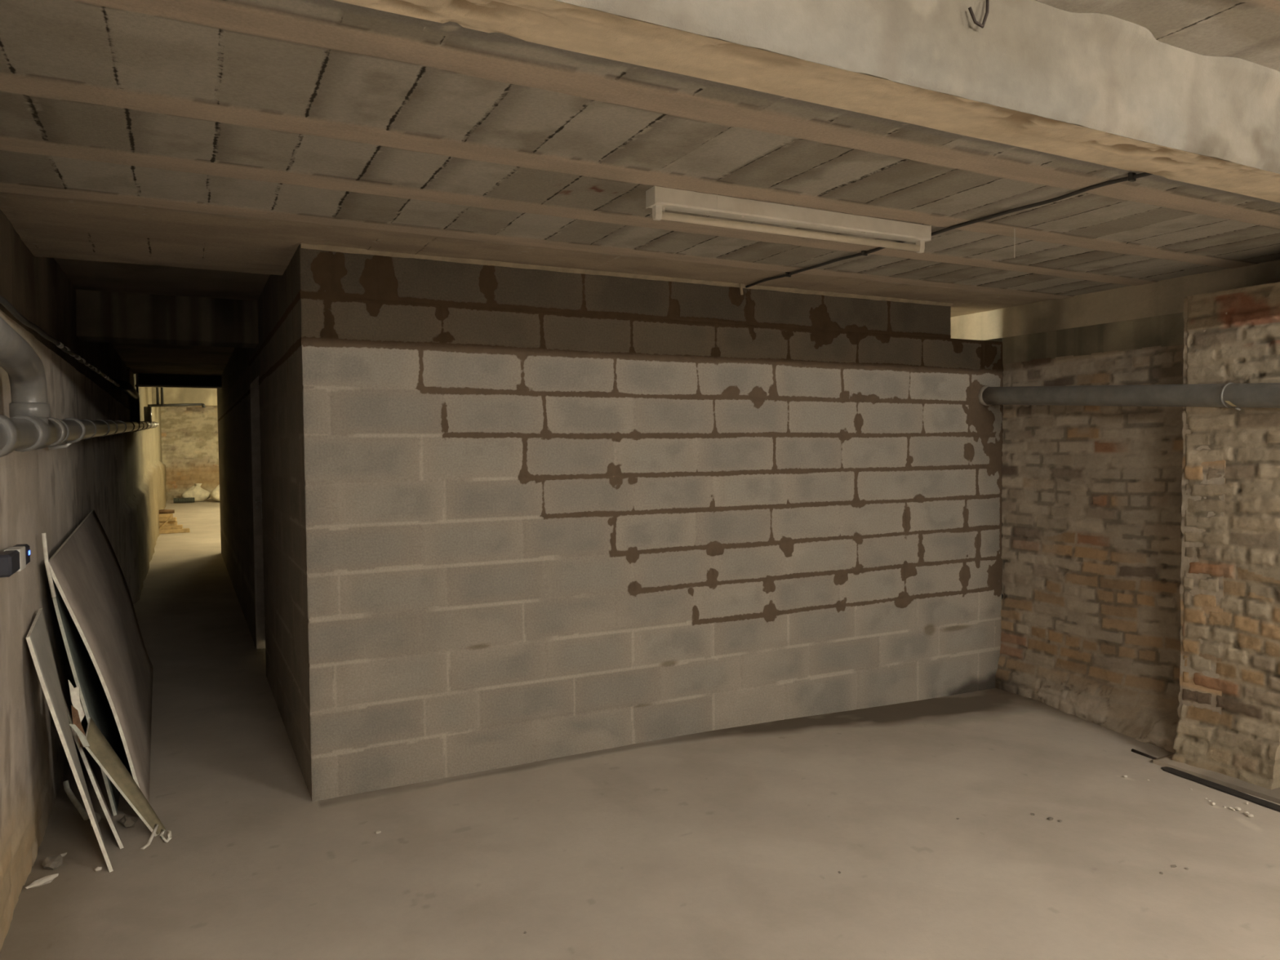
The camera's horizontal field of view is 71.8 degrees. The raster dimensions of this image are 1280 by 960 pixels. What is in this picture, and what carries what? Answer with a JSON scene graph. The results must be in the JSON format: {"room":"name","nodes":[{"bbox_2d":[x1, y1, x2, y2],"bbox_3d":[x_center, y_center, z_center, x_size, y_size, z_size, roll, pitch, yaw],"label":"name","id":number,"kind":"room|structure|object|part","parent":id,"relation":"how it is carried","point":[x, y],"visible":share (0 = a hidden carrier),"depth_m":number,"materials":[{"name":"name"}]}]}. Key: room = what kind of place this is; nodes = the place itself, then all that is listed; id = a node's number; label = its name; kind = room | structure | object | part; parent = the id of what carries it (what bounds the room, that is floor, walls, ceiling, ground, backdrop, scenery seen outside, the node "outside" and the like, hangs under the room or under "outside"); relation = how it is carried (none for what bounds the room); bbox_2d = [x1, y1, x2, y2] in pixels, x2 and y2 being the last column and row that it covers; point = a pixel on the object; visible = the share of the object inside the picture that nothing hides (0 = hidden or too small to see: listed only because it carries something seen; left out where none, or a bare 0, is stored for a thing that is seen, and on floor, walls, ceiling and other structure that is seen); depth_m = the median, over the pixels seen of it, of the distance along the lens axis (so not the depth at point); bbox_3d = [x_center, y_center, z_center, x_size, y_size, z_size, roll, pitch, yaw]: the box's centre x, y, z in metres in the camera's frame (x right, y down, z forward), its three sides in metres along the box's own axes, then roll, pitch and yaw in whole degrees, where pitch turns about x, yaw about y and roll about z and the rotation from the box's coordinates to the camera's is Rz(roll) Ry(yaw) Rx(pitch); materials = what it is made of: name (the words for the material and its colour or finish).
{"room":"basement","nodes":[
{"label":"basement","id":0,"kind":"room"},
{"bbox_2d":[0,309,166,951],"bbox_3d":[-5.588,-0.204,9.572,0.295,3.100,34.400,-2,2,-27],"label":"wall","id":1,"kind":"structure","parent":0,"point":[121,477],"depth_m":3.81,"materials":[{"name":"paint"}]},
{"bbox_2d":[0,543,30,577],"bbox_3d":[-2.072,0.264,2.927,0.046,0.073,0.385,-2,2,-27],"label":"power adapter","id":2,"kind":"object","parent":1,"relation":"attached to","point":[15,558],"visible":1,"depth_m":2.85,"materials":[{"name":"plastic"}]},
{"bbox_2d":[0,294,119,386],"bbox_3d":[-3.771,-0.769,6.158,0.030,0.202,9.300,-2,2,-27],"label":"cable","id":3,"kind":"object","parent":1,"relation":"attached to","point":[3,301],"visible":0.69,"depth_m":3.79,"materials":[{"name":"metal"}]},
{"bbox_2d":[0,209,128,408],"bbox_3d":[-2.236,-0.885,2.838,0.209,0.620,19.000,-2,2,-27],"label":"beam","id":4,"kind":"structure","parent":1,"relation":"attached to","point":[37,288],"depth_m":4.37,"materials":[{"name":"wood"}]},
{"bbox_2d":[0,316,159,457],"bbox_3d":[-4.940,-0.572,8.488,0.217,0.730,17.503,-2,2,-27],"label":"drain pipe","id":5,"kind":"object","parent":1,"relation":"attached to","point":[30,426],"visible":1,"depth_m":2.87,"materials":[{"name":"grey plastic"}]},
{"bbox_2d":[160,405,219,500],"bbox_3d":[-10.890,-0.821,25.437,5.600,3.000,0.516,-2,2,-27],"label":"wall","id":6,"kind":"structure","parent":0,"point":[189,433],"depth_m":24.63,"materials":[{"name":"brick"}]},
{"bbox_2d":[217,244,336,801],"bbox_3d":[-3.870,0.003,8.664,0.126,2.680,10.798,-2,2,-27],"label":"wall","id":7,"kind":"structure","parent":0,"point":[277,359],"depth_m":5.01,"materials":[{"name":"concrete"}]},
{"bbox_2d":[135,373,222,392],"bbox_3d":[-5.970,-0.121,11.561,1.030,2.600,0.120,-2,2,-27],"label":"beam","id":8,"kind":"structure","parent":7,"relation":"in","point":[164,380],"depth_m":11.49,"materials":[{"name":"wood"}]},
{"bbox_3d":[-5.978,-1.310,11.520,0.965,0.170,0.040,-2,2,-27],"label":"panel","id":9,"kind":"part","parent":8,"relation":"part of","materials":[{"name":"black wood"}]},
{"bbox_2d":[249,375,265,648],"bbox_3d":[-2.748,0.310,6.488,0.100,2.080,0.970,-2,2,-27],"label":"door","id":10,"kind":"structure","parent":7,"relation":"in","point":[254,386],"depth_m":6.88,"materials":[{"name":"brown wood"}]},
{"bbox_3d":[-2.917,0.200,6.831,0.012,0.200,0.030,-2,2,-27],"label":"handle plate","id":11,"kind":"part","parent":10,"relation":"part of","materials":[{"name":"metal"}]},
{"bbox_2d":[0,498,1279,959],"bbox_3d":[-3.307,1.153,10.902,5.900,0.451,34.600,-2,2,-27],"label":"floor","id":12,"kind":"structure","parent":0,"point":[732,843],"depth_m":3.42,"materials":[{"name":"grey concrete"}]},
{"bbox_2d":[25,873,58,888],"bbox_3d":[-2.132,1.432,3.157,0.036,0.024,0.107,0,2,24],"label":"chip","id":13,"kind":"object","parent":12,"relation":"on","point":[46,879],"visible":1,"depth_m":3.15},
{"bbox_2d":[41,853,62,870],"bbox_3d":[-2.172,1.419,3.278,0.058,0.047,0.067,1,3,39],"label":"stone","id":14,"kind":"object","parent":12,"relation":"on","point":[51,863],"visible":1,"depth_m":3.26,"materials":[{"name":"grey stone"}]},
{"bbox_2d":[26,608,113,872],"bbox_3d":[-2.169,0.976,3.394,0.262,0.920,0.495,-2,2,-27],"label":"plasterboard offcut","id":15,"kind":"object","parent":12,"relation":"on","point":[37,637],"visible":1,"depth_m":3.30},
{"bbox_2d":[68,680,84,722],"bbox_3d":[-2.281,0.899,3.584,0.056,0.183,0.052,-2,2,-27],"label":"scrap","id":16,"kind":"object","parent":15,"relation":"on","point":[74,692],"visible":1,"depth_m":3.58,"materials":[{"name":"beige paper"}]},
{"bbox_2d":[71,705,85,746],"bbox_3d":[-2.249,0.987,3.544,0.065,0.171,0.030,0,2,9],"label":"paper scrap","id":17,"kind":"object","parent":15,"relation":"hanging from","point":[76,720],"visible":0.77,"depth_m":3.55,"materials":[{"name":"paper"}]},
{"bbox_2d":[68,724,89,746],"bbox_3d":[-2.208,1.005,3.484,0.080,0.094,0.017,0,2,4],"label":"scrap","id":18,"kind":"object","parent":15,"relation":"on","point":[81,735],"visible":1,"depth_m":3.48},
{"bbox_2d":[62,780,88,820],"bbox_3d":[-2.393,1.356,3.753,0.233,0.119,0.024,1,3,38],"label":"tube","id":19,"kind":"object","parent":12,"relation":"on","point":[67,788],"visible":0.99,"depth_m":3.75,"materials":[{"name":"grey plastic"}]},
{"bbox_2d":[52,577,125,816],"bbox_3d":[-2.842,0.845,4.684,0.230,1.099,2.260,-2,2,-27],"label":"sheet","id":20,"kind":"object","parent":12,"relation":"on","point":[94,700],"visible":0.2,"depth_m":3.88,"materials":[{"name":"grey"}]},
{"bbox_2d":[62,694,123,848],"bbox_3d":[-2.189,1.101,3.599,0.483,0.654,0.142,1,2,29],"label":"plasterboard offcut","id":21,"kind":"object","parent":12,"relation":"on","point":[101,799],"visible":0.64,"depth_m":3.53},
{"bbox_2d":[89,812,101,826],"bbox_3d":[-2.247,1.396,3.647,0.047,0.064,0.042,1,2,31],"label":"chip","id":22,"kind":"object","parent":12,"relation":"on","point":[98,816],"visible":0.46,"depth_m":3.64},
{"bbox_2d":[94,866,102,871],"bbox_3d":[-1.995,1.432,3.259,0.026,0.015,0.018,-2,3,-44],"label":"chip","id":23,"kind":"object","parent":12,"relation":"on","point":[97,868],"visible":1,"depth_m":3.25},
{"bbox_2d":[48,510,152,803],"bbox_3d":[-2.903,0.792,4.938,0.346,1.189,2.990,-2,2,-27],"label":"sheet","id":24,"kind":"object","parent":12,"relation":"on","point":[86,572],"visible":0.98,"depth_m":4.34,"materials":[{"name":"grey"}]},
{"bbox_2d":[41,533,56,597],"bbox_3d":[-2.411,0.348,3.607,0.019,0.267,0.051,0,2,18],"label":"stick","id":25,"kind":"object","parent":24,"relation":"attached to","point":[43,535],"visible":1,"depth_m":3.60,"materials":[{"name":"grey wood"}]},
{"bbox_2d":[118,814,137,827],"bbox_3d":[-2.099,1.403,3.642,0.079,0.048,0.060,1,2,35],"label":"stone","id":26,"kind":"object","parent":12,"relation":"on","point":[128,821],"visible":1,"depth_m":3.62,"materials":[{"name":"grey stone"}]},
{"bbox_2d":[84,717,172,849],"bbox_3d":[-2.053,1.198,3.541,0.419,0.457,0.152,0,2,20],"label":"strip","id":27,"kind":"object","parent":12,"relation":"on","point":[100,748],"visible":0.99,"depth_m":3.56,"materials":[{"name":"brown wood"}]},
{"bbox_2d":[159,515,173,530],"bbox_3d":[-9.005,0.832,16.763,0.281,0.315,0.060,-2,2,-30],"label":"batten","id":28,"kind":"object","parent":12,"relation":"on","point":[171,516],"visible":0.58,"depth_m":16.75,"materials":[{"name":"brown wood"}]},
{"bbox_2d":[159,528,190,533],"bbox_3d":[-8.945,0.977,16.957,0.560,0.075,0.160,-2,2,-31],"label":"board","id":29,"kind":"object","parent":12,"relation":"on","point":[183,530],"visible":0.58,"depth_m":16.90,"materials":[{"name":"brown wood"}]},
{"bbox_2d":[160,524,182,529],"bbox_3d":[-9.001,0.902,16.975,0.400,0.070,0.140,-1,2,-24],"label":"board","id":30,"kind":"object","parent":29,"relation":"on","point":[172,526],"visible":0.78,"depth_m":16.93,"materials":[{"name":"brown wood"}]},
{"bbox_2d":[159,520,177,525],"bbox_3d":[-9.057,0.829,16.948,0.340,0.075,0.140,-2,2,-32],"label":"board","id":31,"kind":"object","parent":30,"relation":"on","point":[168,523],"visible":0.54,"depth_m":16.91,"materials":[{"name":"brown wood"}]},
{"bbox_2d":[159,516,177,521],"bbox_3d":[-9.041,0.753,16.913,0.320,0.075,0.130,-1,2,-23],"label":"board","id":32,"kind":"object","parent":31,"relation":"on","point":[174,518],"visible":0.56,"depth_m":16.86,"materials":[{"name":"brown wood"}]},
{"bbox_2d":[158,513,173,517],"bbox_3d":[-9.081,0.679,16.912,0.270,0.070,0.120,-2,2,-30],"label":"board","id":33,"kind":"object","parent":32,"relation":"on","point":[160,515],"visible":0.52,"depth_m":16.87,"materials":[{"name":"brown wood"}]},
{"bbox_2d":[159,509,174,513],"bbox_3d":[-9.065,0.602,16.898,0.312,0.080,0.084,-2,2,-27],"label":"log","id":34,"kind":"object","parent":33,"relation":"on","point":[161,511],"visible":0.79,"depth_m":16.88,"materials":[{"name":"brown wood"}]},
{"bbox_2d":[173,497,195,502],"bbox_3d":[-12.088,0.536,23.464,0.500,0.140,0.144,-2,2,-27],"label":"pipe","id":35,"kind":"object","parent":12,"relation":"on","point":[184,500],"visible":1,"depth_m":23.42,"materials":[{"name":"metal"}]},
{"bbox_2d":[181,483,210,502],"bbox_3d":[-12.011,0.343,23.948,0.734,0.496,0.572,-2,2,-27],"label":"sack","id":36,"kind":"object","parent":12,"relation":"on","point":[196,491],"visible":0.84,"depth_m":23.77,"materials":[{"name":"white fabric"}]},
{"bbox_2d":[209,484,219,502],"bbox_3d":[-11.180,0.292,23.927,0.812,0.609,0.598,-2,2,-27],"label":"sack","id":37,"kind":"object","parent":12,"relation":"on","point":[215,494],"visible":0.19,"depth_m":23.61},
{"bbox_2d":[1131,748,1156,759],"bbox_3d":[2.590,1.405,4.481,0.018,0.018,0.227,-1,2,-18],"label":"metal rod","id":38,"kind":"object","parent":12,"relation":"on","point":[1132,749],"visible":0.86,"depth_m":4.52,"materials":[{"name":"metal"}]},
{"bbox_2d":[1160,766,1279,812],"bbox_3d":[2.752,1.426,3.888,0.060,0.014,0.976,-1,2,-23],"label":"strip","id":39,"kind":"object","parent":12,"relation":"on","point":[1215,786],"visible":1,"depth_m":4.05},
{"bbox_2d":[1171,281,1279,789],"bbox_3d":[2.923,0.278,4.272,0.442,2.360,0.472,-2,2,-27],"label":"pillar","id":40,"kind":"structure","parent":12,"relation":"on","point":[1228,708],"depth_m":4.19,"materials":[{"name":"brick"}]},
{"bbox_2d":[0,0,1279,375],"bbox_3d":[-3.297,-1.575,10.738,5.900,0.785,34.350,-2,2,-27],"label":"ceiling","id":41,"kind":"structure","parent":0,"point":[179,148],"depth_m":2.79,"materials":[{"name":"wood"}]},
{"bbox_2d":[75,288,258,348],"bbox_3d":[-3.121,-1.059,5.830,1.100,0.300,0.302,-2,2,-27],"label":"beam","id":42,"kind":"structure","parent":41,"relation":"attached to","point":[100,316],"depth_m":5.71,"materials":[{"name":"wood"}]},
{"bbox_2d":[147,386,204,407],"bbox_3d":[-8.304,-1.598,15.860,0.080,0.613,1.034,1,2,33],"label":"pipe","id":43,"kind":"object","parent":41,"relation":"hanging from","point":[157,404],"visible":0.88,"depth_m":15.62,"materials":[{"name":"plastic"}]},
{"bbox_2d":[151,386,217,406],"bbox_3d":[-7.709,-1.821,18.978,5.400,0.500,0.353,-2,2,-27],"label":"beam","id":44,"kind":"structure","parent":41,"relation":"attached to","point":[208,397],"depth_m":18.01,"materials":[{"name":"concrete"}]},
{"bbox_2d":[645,186,931,253],"bbox_3d":[0.597,-0.960,3.311,1.264,0.104,0.067,-2,2,-27],"label":"lamp","id":45,"kind":"object","parent":41,"relation":"attached to","point":[660,199],"visible":1,"depth_m":3.25,"materials":[{"name":"white metal"}]},
{"bbox_2d":[333,0,1279,203],"bbox_3d":[1.314,-0.822,2.030,5.300,0.220,0.180,-2,2,-27],"label":"beam","id":46,"kind":"structure","parent":41,"relation":"attached to","point":[1097,88],"depth_m":1.62,"materials":[{"name":"concrete"}]},
{"bbox_2d":[968,0,989,28],"bbox_3d":[0.610,-0.848,1.584,0.056,0.078,0.014,-2,2,-32],"label":"wire hook","id":47,"kind":"object","parent":46,"relation":"attached to","point":[987,8],"visible":1,"depth_m":1.58,"materials":[{"name":"metal"}]},
{"bbox_2d":[745,172,1153,288],"bbox_3d":[1.173,-1.011,3.649,0.091,0.037,2.612,-2,2,-29],"label":"cable","id":48,"kind":"object","parent":41,"relation":"attached to","point":[1132,177],"visible":0.74,"depth_m":3.38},
{"bbox_2d":[950,259,1279,364],"bbox_3d":[2.266,-0.952,6.168,0.218,0.495,6.400,-2,2,-27],"label":"beam","id":49,"kind":"structure","parent":41,"relation":"attached to","point":[1130,317],"depth_m":5.13,"materials":[{"name":"concrete"}]},
{"bbox_2d":[300,248,1003,801],"bbox_3d":[0.435,0.189,4.885,4.300,2.500,0.146,-2,2,-27],"label":"wall","id":50,"kind":"structure","parent":0,"point":[558,514],"depth_m":4.53,"materials":[{"name":"concrete"}]},
{"bbox_2d":[300,243,953,306],"bbox_3d":[0.241,-1.052,4.684,3.830,0.027,0.078,-2,2,-27],"label":"trim","id":51,"kind":"structure","parent":50,"relation":"attached to","point":[307,246],"depth_m":4.41,"materials":[{"name":"wood"}]},
{"bbox_2d":[739,283,743,294],"bbox_3d":[0.550,-1.036,4.802,0.018,0.063,0.038,0,2,14],"label":"stub","id":52,"kind":"object","parent":50,"relation":"hanging from","point":[740,284],"visible":1,"depth_m":4.79,"materials":[{"name":"plastic"}]},
{"bbox_2d":[995,344,1184,753],"bbox_3d":[4.641,0.247,1.323,0.481,2.600,10.050,-2,2,-27],"label":"wall","id":53,"kind":"structure","parent":0,"point":[1091,503],"depth_m":5.20,"materials":[{"name":"brick"}]},
{"bbox_2d":[977,382,1279,410],"bbox_3d":[2.593,-0.451,4.721,0.154,0.248,2.170,-1,2,-20],"label":"drain pipe","id":54,"kind":"object","parent":53,"relation":"attached to","point":[1229,395],"visible":1,"depth_m":4.55,"materials":[{"name":"grey plastic"}]},
{"bbox_2d":[1152,753,1279,804],"bbox_3d":[3.034,1.422,3.812,0.302,0.025,1.500,-2,2,-27],"label":"trim","id":55,"kind":"structure","parent":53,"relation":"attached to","point":[1273,795],"depth_m":4.14,"materials":[{"name":"grey concrete"}]}
]}

